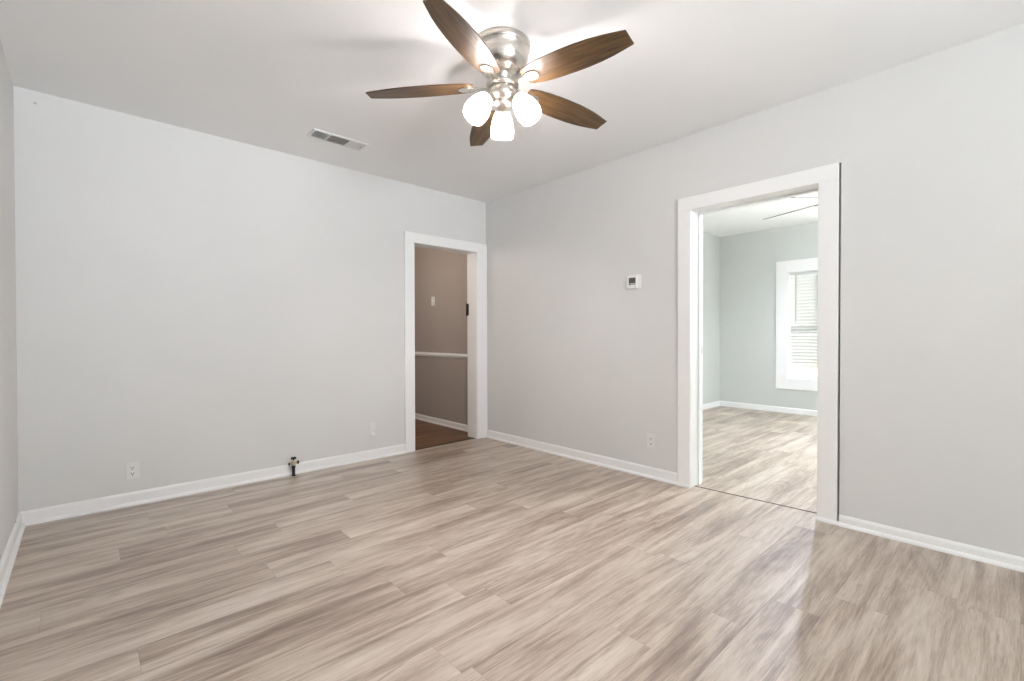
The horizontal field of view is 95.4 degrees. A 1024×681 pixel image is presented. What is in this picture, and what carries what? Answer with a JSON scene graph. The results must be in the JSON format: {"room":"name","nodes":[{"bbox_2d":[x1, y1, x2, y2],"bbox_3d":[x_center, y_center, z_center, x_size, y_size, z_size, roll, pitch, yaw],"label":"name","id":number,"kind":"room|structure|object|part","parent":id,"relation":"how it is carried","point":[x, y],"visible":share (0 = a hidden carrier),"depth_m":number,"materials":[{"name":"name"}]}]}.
{"room":"empty living room","nodes":[
{"label":"empty living room","id":0,"kind":"room"},
{"bbox_2d":[0,40,18,559],"bbox_3d":[-0.563,-0.177,0.066,0.150,2.600,7.161,-1,1,-43],"label":"wall","id":1,"kind":"structure","parent":0,"point":[9,508],"depth_m":2.44,"materials":[{"name":"paint"}]},
{"bbox_2d":[0,512,25,607],"bbox_3d":[-0.544,1.076,0.195,0.030,0.092,7.011,-1,1,-43],"label":"baseboard","id":2,"kind":"structure","parent":1,"relation":"attached to","point":[9,555],"depth_m":2.31,"materials":[{"name":"white paint"}]},
{"bbox_2d":[13,86,485,511],"bbox_3d":[-1.704,-0.212,3.986,3.773,2.600,0.157,-1,1,-43],"label":"wall","id":3,"kind":"structure","parent":0,"point":[191,305],"depth_m":3.35,"materials":[{"name":"paint"}]},
{"bbox_2d":[126,461,138,479],"bbox_3d":[-2.538,0.872,3.117,0.070,0.115,0.008,-1,1,-43],"label":"outlet","id":4,"kind":"object","parent":3,"relation":"attached to","point":[132,469],"visible":1,"depth_m":3.11,"materials":[{"name":"white plastic"}]},
{"bbox_2d":[20,444,406,525],"bbox_3d":[-1.971,1.049,3.624,2.570,0.085,0.030,-1,1,-43],"label":"baseboard","id":5,"kind":"structure","parent":3,"relation":"attached to","point":[74,509],"depth_m":3.32,"materials":[{"name":"white paint"}]},
{"bbox_2d":[369,423,375,436],"bbox_3d":[-1.278,0.819,4.273,0.060,0.129,0.010,-1,1,-43],"label":"wall plate","id":6,"kind":"object","parent":3,"relation":"attached to","point":[372,426],"visible":1,"depth_m":4.27,"materials":[{"name":"white plastic"}]},
{"bbox_3d":[-1.279,0.791,4.274,0.060,0.072,0.004,-1,1,-43],"label":"plate","id":7,"kind":"part","parent":6,"relation":"part of","materials":[{"name":"white plastic"}]},
{"bbox_2d":[404,231,486,451],"bbox_3d":[-0.713,0.011,4.892,1.022,2.133,0.188,-1,1,-43],"label":"door frame","id":8,"kind":"structure","parent":3,"relation":"attached to","point":[476,305],"depth_m":5.08,"materials":[{"name":"white paint"}]},
{"bbox_3d":[-0.993,0.064,4.521,0.107,2.035,0.020,-1,1,-43],"label":"casing","id":9,"kind":"part","parent":8,"relation":"part of","materials":[{"name":"white paint"}]},
{"bbox_3d":[-0.659,-1.006,4.821,1.022,0.098,0.020,-1,1,-43],"label":"head casing","id":10,"kind":"part","parent":8,"relation":"part of","materials":[{"name":"white paint"}]},
{"bbox_3d":[-0.332,0.056,5.129,0.141,2.035,0.020,-1,1,-43],"label":"casing","id":11,"kind":"part","parent":8,"relation":"part of","materials":[{"name":"white paint"}]},
{"bbox_2d":[0,406,1023,680],"bbox_3d":[1.151,1.129,4.087,8.093,0.103,10.750,-1,1,-43],"label":"floor","id":12,"kind":"structure","parent":0,"point":[482,559],"depth_m":2.12,"materials":[{"name":"laminate"}]},
{"bbox_2d":[288,457,298,475],"bbox_3d":[-1.761,1.015,3.761,0.078,0.150,0.038,-1,1,-43],"label":"gas valve","id":13,"kind":"object","parent":12,"relation":"on","point":[293,463],"visible":1,"depth_m":3.75,"materials":[{"name":"black metal"}]},
{"bbox_2d":[0,0,1023,202],"bbox_3d":[0.758,-1.617,1.302,3.790,0.250,7.211,-1,1,-43],"label":"ceiling","id":14,"kind":"structure","parent":0,"point":[267,74],"depth_m":2.51,"materials":[{"name":"paint"}]},
{"bbox_2d":[306,128,368,150],"bbox_3d":[-1.306,-1.501,3.505,0.413,0.016,0.161,-1,1,-43],"label":"ceiling vent","id":15,"kind":"object","parent":14,"relation":"in","point":[318,134],"visible":1,"depth_m":3.48,"materials":[{"name":"metal"}]},
{"bbox_2d":[365,0,633,145],"bbox_3d":[-0.011,-1.284,2.365,1.324,0.433,1.322,-1,1,-43],"label":"ceiling fan","id":16,"kind":"object","parent":14,"relation":"hanging from","point":[500,54],"visible":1,"depth_m":2.26,"materials":[{"name":"brown wood"}]},
{"bbox_3d":[-0.467,-1.275,2.388,0.547,0.006,0.156,-3,11,3],"label":"blade","id":17,"kind":"part","parent":16,"relation":"part of","materials":[{"name":"brown wood"}]},
{"bbox_3d":[-0.198,-1.272,1.978,0.156,0.006,0.547,11,7,20],"label":"blade","id":18,"kind":"part","parent":16,"relation":"part of","materials":[{"name":"brown wood"}]},
{"bbox_3d":[-0.160,-1.155,2.303,0.122,0.136,0.122,10,-25,49],"label":"lamp shade","id":19,"kind":"part","parent":16,"relation":"part of","materials":[{"name":"white glass"}]},
{"bbox_3d":[-0.160,-1.279,2.772,0.156,0.006,0.547,-11,1,-15],"label":"blade","id":20,"kind":"part","parent":16,"relation":"part of","materials":[{"name":"brown wood"}]},
{"bbox_3d":[-0.052,-1.157,2.499,0.122,0.136,0.122,-26,42,-35],"label":"lamp shade","id":21,"kind":"part","parent":16,"relation":"part of","materials":[{"name":"white glass"}]},
{"bbox_3d":[0.064,-1.155,2.308,0.122,0.136,0.122,-15,-21,-44],"label":"lamp shade","id":22,"kind":"part","parent":16,"relation":"part of","materials":[{"name":"white glass"}]},
{"bbox_3d":[0.300,-1.279,2.598,0.547,0.006,0.156,3,-11,-33],"label":"blade","id":23,"kind":"part","parent":16,"relation":"part of","materials":[{"name":"brown wood"}]},
{"bbox_3d":[0.277,-1.274,2.107,0.547,0.006,0.156,4,-8,39],"label":"blade","id":24,"kind":"part","parent":16,"relation":"part of","materials":[{"name":"brown wood"}]},
{"bbox_2d":[703,232,719,403],"bbox_3d":[1.797,-0.290,6.144,4.036,2.700,0.120,-1,1,-43],"label":"wall","id":25,"kind":"structure","parent":0,"point":[711,243],"depth_m":7.26,"materials":[{"name":"paint"}]},
{"bbox_2d":[414,24,1023,557],"bbox_3d":[0.937,-0.268,3.982,0.189,2.700,10.600,-1,1,-43],"label":"wall","id":26,"kind":"structure","parent":0,"point":[928,150],"depth_m":2.69,"materials":[{"name":"paint"}]},
{"bbox_2d":[431,297,434,305],"bbox_3d":[-1.027,-0.508,6.019,0.020,0.115,0.070,-1,1,-43],"label":"light switch","id":27,"kind":"object","parent":26,"relation":"attached to","point":[432,298],"visible":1,"depth_m":6.01,"materials":[{"name":"white plastic"}]},
{"bbox_2d":[415,352,466,358],"bbox_3d":[-1.536,0.181,6.580,0.022,0.056,3.432,-1,1,-43],"label":"chair rail","id":28,"kind":"object","parent":26,"relation":"attached to","point":[427,354],"depth_m":5.86,"materials":[{"name":"white paint"}]},
{"bbox_2d":[415,413,467,431],"bbox_3d":[-1.537,1.027,6.586,0.030,0.072,3.432,-1,1,-43],"label":"baseboard","id":29,"kind":"structure","parent":26,"relation":"attached to","point":[446,423],"depth_m":5.86,"materials":[{"name":"white paint"}]},
{"bbox_2d":[627,274,640,288],"bbox_3d":[0.983,-0.475,3.779,0.026,0.113,0.128,-1,1,-43],"label":"thermostat","id":30,"kind":"object","parent":26,"relation":"attached to","point":[633,281],"visible":1,"depth_m":3.76,"materials":[{"name":"white plastic"}]},
{"bbox_2d":[647,433,654,448],"bbox_3d":[1.098,0.797,3.682,0.008,0.115,0.070,-1,1,-43],"label":"outlet","id":31,"kind":"object","parent":26,"relation":"attached to","point":[650,437],"visible":1,"depth_m":3.68,"materials":[{"name":"white plastic"}]},
{"bbox_2d":[675,482,689,487],"bbox_3d":[1.268,1.075,3.466,0.012,0.022,0.110,-1,1,-43],"label":"trim","id":32,"kind":"structure","parent":26,"relation":"attached to","point":[676,483],"depth_m":3.46,"materials":[{"name":"white paint"}]},
{"bbox_2d":[486,429,1023,572],"bbox_3d":[2.074,1.051,2.600,0.038,0.085,7.011,-1,1,-43],"label":"baseboard","id":33,"kind":"structure","parent":26,"relation":"attached to","point":[992,557],"depth_m":2.68,"materials":[{"name":"white paint"}]},
{"bbox_2d":[678,163,838,520],"bbox_3d":[1.657,0.016,3.193,0.207,2.144,1.008,-1,1,-43],"label":"door frame","id":34,"kind":"structure","parent":26,"relation":"attached to","point":[824,180],"depth_m":3.10,"materials":[{"name":"white paint"}]},
{"bbox_3d":[1.281,0.064,3.465,0.020,2.044,0.097,-1,1,-43],"label":"casing","id":35,"kind":"part","parent":34,"relation":"part of","materials":[{"name":"white paint"}]},
{"bbox_3d":[1.419,0.063,3.592,0.020,2.044,0.098,-1,1,-43],"label":"casing","id":36,"kind":"part","parent":34,"relation":"part of","materials":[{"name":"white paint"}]},
{"bbox_3d":[1.587,-1.003,3.120,0.020,0.096,1.007,-1,1,-43],"label":"head casing","id":37,"kind":"part","parent":34,"relation":"part of","materials":[{"name":"white paint"}]},
{"bbox_3d":[1.895,0.070,2.797,0.020,2.044,0.103,-1,1,-43],"label":"casing","id":38,"kind":"part","parent":34,"relation":"part of","materials":[{"name":"white paint"}]},
{"bbox_2d":[816,516,839,525],"bbox_3d":[1.889,1.081,2.791,0.012,0.022,0.120,-1,1,-43],"label":"trim","id":39,"kind":"structure","parent":26,"relation":"attached to","point":[821,519],"depth_m":2.79,"materials":[{"name":"white paint"}]},
{"bbox_2d":[703,192,817,236],"bbox_3d":[3.961,-1.698,3.796,4.303,0.150,6.550,-1,1,-43],"label":"ceiling","id":40,"kind":"structure","parent":0,"point":[745,219],"depth_m":6.18,"materials":[{"name":"paint"}]},
{"bbox_2d":[763,197,817,219],"bbox_3d":[3.104,-1.377,4.473,1.334,0.500,1.285,-1,1,-43],"label":"ceiling fan","id":41,"kind":"object","parent":40,"relation":"hanging from","point":[790,197],"visible":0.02,"depth_m":4.60,"materials":[{"name":"silver metal"}]},
{"bbox_3d":[2.860,-1.315,4.751,0.156,0.006,0.547,-22,9,-40],"label":"blade","id":42,"kind":"part","parent":41,"relation":"part of","materials":[{"name":"white wood"}]},
{"bbox_2d":[719,222,817,409],"bbox_3d":[5.493,-0.289,5.214,0.150,2.700,6.550,-1,1,-43],"label":"wall","id":43,"kind":"structure","parent":0,"point":[747,361],"depth_m":7.07,"materials":[{"name":"paint"}]},
{"bbox_2d":[703,401,816,415],"bbox_3d":[3.955,1.038,3.811,4.036,0.080,6.250,-1,1,-43],"label":"baseboard","id":44,"kind":"structure","parent":43,"relation":"attached to","point":[716,403],"depth_m":7.00,"materials":[{"name":"white paint"}]},
{"bbox_2d":[776,257,817,390],"bbox_3d":[4.195,-0.222,6.615,0.168,1.855,0.770,-1,1,-43],"label":"window","id":45,"kind":"structure","parent":43,"relation":"in","point":[785,379],"depth_m":6.75,"materials":[{"name":"white paint"}]},
{"bbox_2d":[789,271,817,371],"bbox_3d":[4.173,-0.260,6.595,0.070,1.411,0.438,-1,1,-43],"label":"window blind","id":46,"kind":"object","parent":45,"relation":"attached to","point":[803,288],"visible":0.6,"depth_m":6.63,"materials":[{"name":"white plastic"}]},
{"bbox_3d":[4.181,0.437,6.607,0.050,0.017,0.438,-1,1,-43],"label":"rail","id":47,"kind":"part","parent":46,"relation":"part of","materials":[{"name":"white plastic"}]},
{"bbox_3d":[4.179,-0.246,6.601,0.050,1.359,0.265,-1,1,-43],"label":"ladder cord","id":48,"kind":"part","parent":46,"relation":"part of","materials":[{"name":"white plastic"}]},
{"bbox_3d":[4.218,0.173,6.640,0.030,0.720,0.446,-1,1,-43],"label":"sash","id":49,"kind":"part","parent":45,"relation":"part of","materials":[{"name":"white plastic"}]},
{"label":"outside","id":50,"kind":"structure","parent":0,"visible":0},
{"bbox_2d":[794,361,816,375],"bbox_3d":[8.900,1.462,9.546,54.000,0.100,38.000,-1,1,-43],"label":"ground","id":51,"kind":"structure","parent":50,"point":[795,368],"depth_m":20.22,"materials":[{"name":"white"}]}
]}

